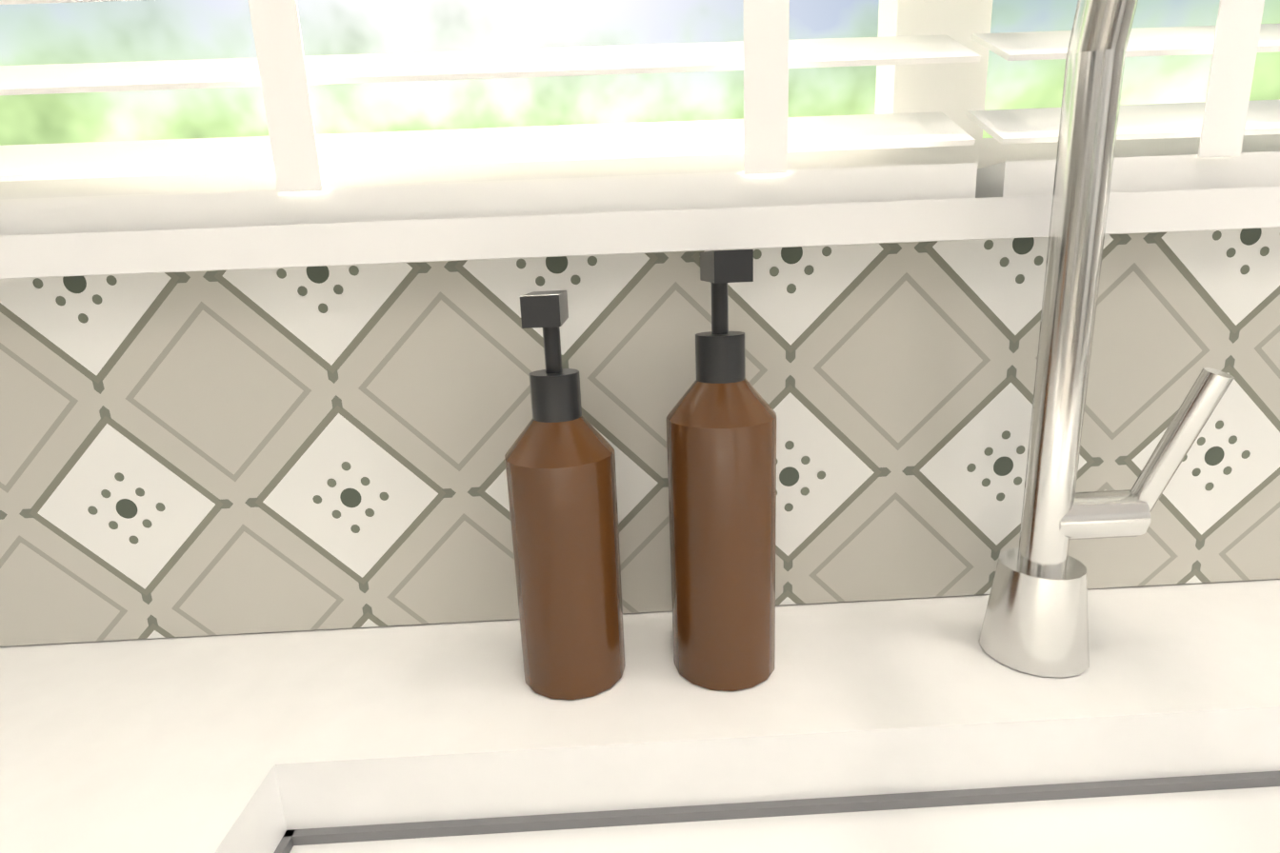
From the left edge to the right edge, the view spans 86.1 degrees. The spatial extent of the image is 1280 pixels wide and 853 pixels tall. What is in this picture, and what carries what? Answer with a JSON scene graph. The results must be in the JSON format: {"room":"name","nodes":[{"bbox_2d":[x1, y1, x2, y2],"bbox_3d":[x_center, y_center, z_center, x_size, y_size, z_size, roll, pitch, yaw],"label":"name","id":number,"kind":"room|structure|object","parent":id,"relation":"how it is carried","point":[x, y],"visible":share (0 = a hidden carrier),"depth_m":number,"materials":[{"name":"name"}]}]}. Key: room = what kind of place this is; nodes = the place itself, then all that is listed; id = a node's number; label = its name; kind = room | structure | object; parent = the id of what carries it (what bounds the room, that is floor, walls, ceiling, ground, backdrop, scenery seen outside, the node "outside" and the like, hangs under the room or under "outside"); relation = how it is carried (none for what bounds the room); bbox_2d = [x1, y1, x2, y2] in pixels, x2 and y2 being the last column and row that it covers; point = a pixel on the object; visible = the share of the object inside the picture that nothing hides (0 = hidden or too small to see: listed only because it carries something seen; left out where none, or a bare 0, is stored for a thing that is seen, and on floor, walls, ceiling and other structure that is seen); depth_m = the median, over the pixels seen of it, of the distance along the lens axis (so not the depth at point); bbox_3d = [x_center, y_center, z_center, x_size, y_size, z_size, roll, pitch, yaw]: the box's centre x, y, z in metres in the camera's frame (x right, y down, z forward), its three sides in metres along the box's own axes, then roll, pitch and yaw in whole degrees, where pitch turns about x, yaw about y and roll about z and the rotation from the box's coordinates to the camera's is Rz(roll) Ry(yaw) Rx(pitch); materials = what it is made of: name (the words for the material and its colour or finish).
{"room":"kitchen","nodes":[
{"label":"kitchen","id":0,"kind":"room"},
{"bbox_3d":[0.381,1.510,-1.387,9.240,0.060,4.440,-3,14,-1],"label":"floor","id":1,"kind":"structure","parent":0,"visible":0},
{"bbox_2d":[0,579,1279,852],"bbox_3d":[0.897,0.624,0.114,4.097,0.915,0.900,-3,14,-1],"label":"countertop","id":2,"kind":"structure","parent":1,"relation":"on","point":[907,726],"depth_m":0.32,"materials":[{"name":"white stone"}]},
{"bbox_2d":[504,290,625,699],"bbox_3d":[-0.038,0.035,0.336,0.054,0.198,0.067,-3,14,-1],"label":"soap bottle","id":3,"kind":"object","parent":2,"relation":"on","point":[560,466],"visible":1,"depth_m":0.33,"materials":[{"name":"brown plastic"}]},
{"bbox_2d":[665,249,776,691],"bbox_3d":[0.041,0.024,0.336,0.054,0.213,0.067,-3,14,-1],"label":"soap bottle","id":4,"kind":"object","parent":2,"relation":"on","point":[721,432],"visible":0.98,"depth_m":0.33,"materials":[{"name":"brown plastic"}]},
{"bbox_2d":[979,0,1234,678],"bbox_3d":[0.353,-0.054,0.247,0.349,0.382,0.214,-3,14,-1],"label":"faucet","id":5,"kind":"object","parent":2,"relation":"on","point":[1035,622],"visible":1,"depth_m":0.33,"materials":[{"name":"silver metal"}]},
{"bbox_3d":[0.258,-0.218,0.416,9.240,2.460,0.120,-3,14,-1],"label":"wall","id":6,"kind":"structure","parent":0,"visible":0},
{"bbox_2d":[0,0,1279,199],"bbox_3d":[0.178,-0.565,0.372,1.530,0.860,0.033,-3,14,-1],"label":"window","id":7,"kind":"structure","parent":6,"relation":"in","point":[954,91],"depth_m":0.44,"materials":[{"name":"white"}]},
{"bbox_2d":[0,0,980,236],"bbox_3d":[-0.202,-0.533,0.305,0.749,0.856,0.060,-3,14,-1],"label":"window blinds","id":8,"kind":"object","parent":7,"relation":"attached to","point":[295,152],"visible":0.92,"depth_m":0.38,"materials":[{"name":"white"}]},
{"bbox_2d":[965,0,1279,198],"bbox_3d":[0.562,-0.569,0.323,0.749,0.856,0.060,-3,14,-1],"label":"window blinds","id":9,"kind":"object","parent":7,"relation":"attached to","point":[1224,118],"visible":0.75,"depth_m":0.39,"materials":[{"name":"white"}]},
{"bbox_2d":[0,186,1279,279],"bbox_3d":[0.198,-0.124,0.421,1.530,0.020,0.150,-3,14,-1],"label":"window sill","id":10,"kind":"structure","parent":6,"relation":"attached to","point":[262,247],"depth_m":0.34,"materials":[{"name":"white paint"}]},
{"bbox_2d":[0,227,1279,646],"bbox_3d":[0.860,-0.156,0.388,4.105,0.473,0.004,-3,14,-1],"label":"wall tile","id":11,"kind":"structure","parent":6,"relation":"attached to","point":[242,450],"depth_m":0.39,"materials":[{"name":"beige tile"}]}
]}

